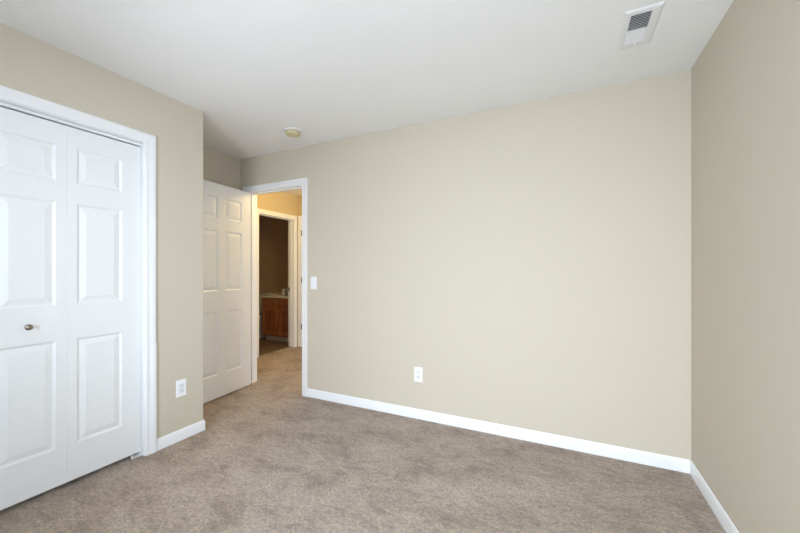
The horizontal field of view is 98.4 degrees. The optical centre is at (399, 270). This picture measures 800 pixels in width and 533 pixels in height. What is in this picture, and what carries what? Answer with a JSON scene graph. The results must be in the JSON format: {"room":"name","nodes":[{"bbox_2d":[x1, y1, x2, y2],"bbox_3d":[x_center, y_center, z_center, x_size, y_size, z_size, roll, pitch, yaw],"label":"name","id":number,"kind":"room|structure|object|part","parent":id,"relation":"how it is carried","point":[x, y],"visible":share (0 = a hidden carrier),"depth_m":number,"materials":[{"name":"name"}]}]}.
{"room":"empty bedroom","nodes":[
{"label":"empty bedroom","id":0,"kind":"room"},
{"bbox_2d":[0,23,202,438],"bbox_3d":[-2.417,0.001,1.569,0.704,2.440,2.732,0,0,26],"label":"wall","id":1,"kind":"structure","parent":0,"point":[29,65],"depth_m":2.40,"materials":[{"name":"beige paint"}]},
{"bbox_2d":[0,107,140,510],"bbox_3d":[-1.880,0.188,1.949,0.070,2.013,0.750,0,0,26],"label":"door","id":2,"kind":"structure","parent":1,"relation":"in","point":[70,198],"depth_m":1.94,"materials":[{"name":"white paint"}]},
{"bbox_3d":[-1.935,0.293,1.796,0.036,0.031,0.031,0,0,26],"label":"knob","id":3,"kind":"part","parent":2,"relation":"part of","materials":[{"name":"silver metal"}]},
{"bbox_2d":[0,85,156,459],"bbox_3d":[-1.893,0.156,1.957,0.132,2.130,0.890,0,0,26],"label":"door frame","id":4,"kind":"structure","parent":1,"relation":"attached to","point":[11,99],"depth_m":2.28,"materials":[{"name":"white paint"}]},
{"bbox_3d":[-1.843,0.156,1.931,0.016,2.130,0.886,0,0,26],"label":"casing","id":5,"kind":"part","parent":4,"relation":"part of","materials":[{"name":"white paint"}]},
{"bbox_2d":[157,419,204,450],"bbox_3d":[-1.890,1.181,2.645,0.704,0.080,0.353,0,0,26],"label":"baseboard","id":6,"kind":"structure","parent":1,"relation":"attached to","point":[167,440],"depth_m":2.48,"materials":[{"name":"white paint"}]},
{"bbox_2d":[176,378,185,397],"bbox_3d":[-1.578,0.845,2.491,0.008,0.120,0.074,0,0,26],"label":"power outlet","id":7,"kind":"object","parent":1,"relation":"attached to","point":[180,384],"visible":1,"depth_m":2.48,"materials":[{"name":"white plastic"}]},
{"bbox_2d":[179,383,183,392],"bbox_3d":[-1.576,0.845,2.491,0.003,0.067,0.034,0,0,26],"label":"receptacle","id":8,"kind":"object","parent":7,"relation":"attached to","point":[181,385],"depth_m":2.49,"materials":[{"name":"grey plastic"}]},
{"bbox_2d":[203,147,239,189],"bbox_3d":[-2.589,0.001,2.155,0.115,2.440,3.638,0,0,26],"label":"wall","id":9,"kind":"structure","parent":0,"point":[219,168],"depth_m":3.57,"materials":[{"name":"beige paint"}]},
{"bbox_2d":[259,215,287,292],"bbox_3d":[-2.445,0.001,6.733,2.155,2.440,0.115,0,0,26],"label":"wall","id":10,"kind":"structure","parent":0,"point":[273,232],"depth_m":6.67,"materials":[{"name":"beige paint"}]},
{"bbox_2d":[257,192,296,215],"bbox_3d":[-2.034,0.001,4.968,0.115,2.440,1.684,0,0,26],"label":"wall","id":11,"kind":"structure","parent":0,"point":[280,202],"depth_m":5.25,"materials":[{"name":"beige paint"}]},
{"bbox_2d":[257,208,301,357],"bbox_3d":[-1.463,0.166,5.097,1.033,2.110,0.957,0,0,26],"label":"door frame","id":12,"kind":"structure","parent":11,"relation":"attached to","point":[292,220],"depth_m":5.54,"materials":[{"name":"white paint"}]},
{"bbox_2d":[283,189,301,195],"bbox_3d":[-0.012,-1.269,3.931,4.430,0.100,1.569,0,0,26],"label":"ceiling","id":13,"kind":"structure","parent":0,"point":[298,192],"depth_m":5.36,"materials":[{"name":"white paint"}]},
{"bbox_2d":[297,195,301,345],"bbox_3d":[0.353,0.001,4.690,4.430,2.440,0.115,0,0,26],"label":"wall","id":14,"kind":"structure","parent":0,"point":[299,198],"depth_m":5.60,"materials":[{"name":"beige paint"}]},
{"bbox_2d":[0,337,725,532],"bbox_3d":[-1.607,1.271,2.909,6.981,0.100,6.050,0,0,26],"label":"floor","id":15,"kind":"structure","parent":0,"point":[265,459],"depth_m":1.98,"materials":[{"name":"beige carpet"}]},
{"bbox_2d":[262,297,287,341],"bbox_3d":[-1.969,0.842,6.135,0.771,0.759,0.546,0,0,26],"label":"vanity cabinet","id":16,"kind":"object","parent":15,"relation":"on","point":[274,310],"visible":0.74,"depth_m":5.93,"materials":[{"name":"brown wood"}]},
{"bbox_3d":[-2.253,0.543,5.979,0.350,0.119,0.019,0,0,26],"label":"drawer","id":17,"kind":"part","parent":16,"relation":"part of","materials":[{"name":"brown wood"}]},
{"bbox_3d":[-2.253,0.863,5.980,0.350,0.467,0.017,0,0,26],"label":"cabinet door","id":18,"kind":"part","parent":16,"relation":"part of","materials":[{"name":"brown wood"}]},
{"bbox_3d":[-2.252,0.863,5.982,0.240,0.357,0.007,0,0,26],"label":"door panel","id":19,"kind":"part","parent":16,"relation":"part of","materials":[{"name":"brown wood"}]},
{"bbox_2d":[260,288,287,298],"bbox_3d":[-1.983,0.397,6.136,0.796,0.131,0.555,0,0,26],"label":"countertop","id":20,"kind":"structure","parent":16,"relation":"on","point":[271,295],"depth_m":6.01,"materials":[{"name":"beige stone"}]},
{"bbox_2d":[281,289,285,295],"bbox_3d":[-2.005,0.370,5.947,0.076,0.115,0.076,0,0,26],"label":"tumbler","id":21,"kind":"object","parent":20,"relation":"on","point":[283,291],"visible":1,"depth_m":5.92,"materials":[{"name":"beige ceramic"}]},
{"bbox_3d":[-1.914,0.543,5.816,0.350,0.119,0.019,0,0,26],"label":"drawer","id":22,"kind":"part","parent":16,"relation":"part of","materials":[{"name":"brown wood"}]},
{"bbox_3d":[-1.914,0.863,5.816,0.350,0.467,0.017,0,0,26],"label":"cabinet door","id":23,"kind":"part","parent":16,"relation":"part of","materials":[{"name":"brown wood"}]},
{"bbox_3d":[-1.912,0.863,5.819,0.240,0.357,0.007,0,0,26],"label":"door panel","id":24,"kind":"part","parent":16,"relation":"part of","materials":[{"name":"brown wood"}]},
{"bbox_2d":[0,0,733,158],"bbox_3d":[-0.810,-1.269,1.232,4.131,0.100,3.758,0,0,26],"label":"ceiling","id":25,"kind":"structure","parent":0,"point":[327,70],"depth_m":1.91,"materials":[{"name":"white paint"}]},
{"bbox_2d":[284,127,301,137],"bbox_3d":[-0.931,-1.196,2.996,0.146,0.046,0.146,0,0,26],"label":"smoke detector","id":26,"kind":"object","parent":25,"relation":"attached to","point":[293,132],"visible":1,"depth_m":2.95,"materials":[{"name":"white plastic"}]},
{"bbox_3d":[-0.931,-1.214,2.996,0.146,0.010,0.146,0,0,26],"label":"plate","id":27,"kind":"part","parent":26,"relation":"part of","materials":[{"name":"white plastic"}]},
{"bbox_2d":[617,2,664,50],"bbox_3d":[1.198,-1.207,1.733,0.152,0.024,0.311,0,0,26],"label":"ceiling vent","id":28,"kind":"object","parent":25,"relation":"in","point":[637,29],"visible":1,"depth_m":1.71,"materials":[{"name":"white metal"}]},
{"bbox_2d":[240,69,690,459],"bbox_3d":[-0.295,0.001,3.133,4.841,2.440,0.115,0,0,26],"label":"wall","id":29,"kind":"structure","parent":0,"point":[532,258],"depth_m":2.50,"materials":[{"name":"beige paint"}]},
{"bbox_2d":[203,180,249,403],"bbox_3d":[-1.734,0.188,3.333,0.169,2.038,0.750,0,0,20],"label":"door","id":30,"kind":"structure","parent":29,"relation":"in","point":[226,210],"depth_m":3.38,"materials":[{"name":"white paint"}]},
{"bbox_2d":[243,178,306,396],"bbox_3d":[-1.273,0.158,3.604,0.879,2.127,0.148,0,0,26],"label":"door frame","id":31,"kind":"structure","parent":29,"relation":"attached to","point":[295,184],"depth_m":3.62,"materials":[{"name":"white paint"}]},
{"bbox_2d":[311,277,316,288],"bbox_3d":[-0.834,0.115,3.324,0.072,0.120,0.009,0,0,26],"label":"light switch","id":32,"kind":"object","parent":29,"relation":"attached to","point":[313,279],"visible":1,"depth_m":3.32,"materials":[{"name":"white plastic"}]},
{"bbox_2d":[414,367,422,381],"bbox_3d":[0.151,0.856,2.851,0.074,0.120,0.007,0,0,26],"label":"power outlet","id":33,"kind":"object","parent":29,"relation":"attached to","point":[418,371],"visible":1,"depth_m":2.85,"materials":[{"name":"white plastic"}]},
{"bbox_2d":[307,388,689,473],"bbox_3d":[0.422,1.181,2.720,2.942,0.080,0.008,0,0,26],"label":"baseboard","id":34,"kind":"structure","parent":29,"relation":"attached to","point":[616,452],"depth_m":2.50,"materials":[{"name":"white paint"}]},
{"bbox_2d":[691,0,799,532],"bbox_3d":[1.021,0.001,0.418,0.115,2.440,3.638,0,0,26],"label":"wall","id":35,"kind":"structure","parent":0,"point":[745,80],"depth_m":1.44,"materials":[{"name":"beige paint"}]},
{"bbox_2d":[690,460,738,532],"bbox_3d":[0.967,1.181,0.448,0.008,0.080,3.630,0,0,26],"label":"baseboard","id":36,"kind":"structure","parent":35,"relation":"attached to","point":[723,518],"depth_m":1.76,"materials":[{"name":"white paint"}]}
]}

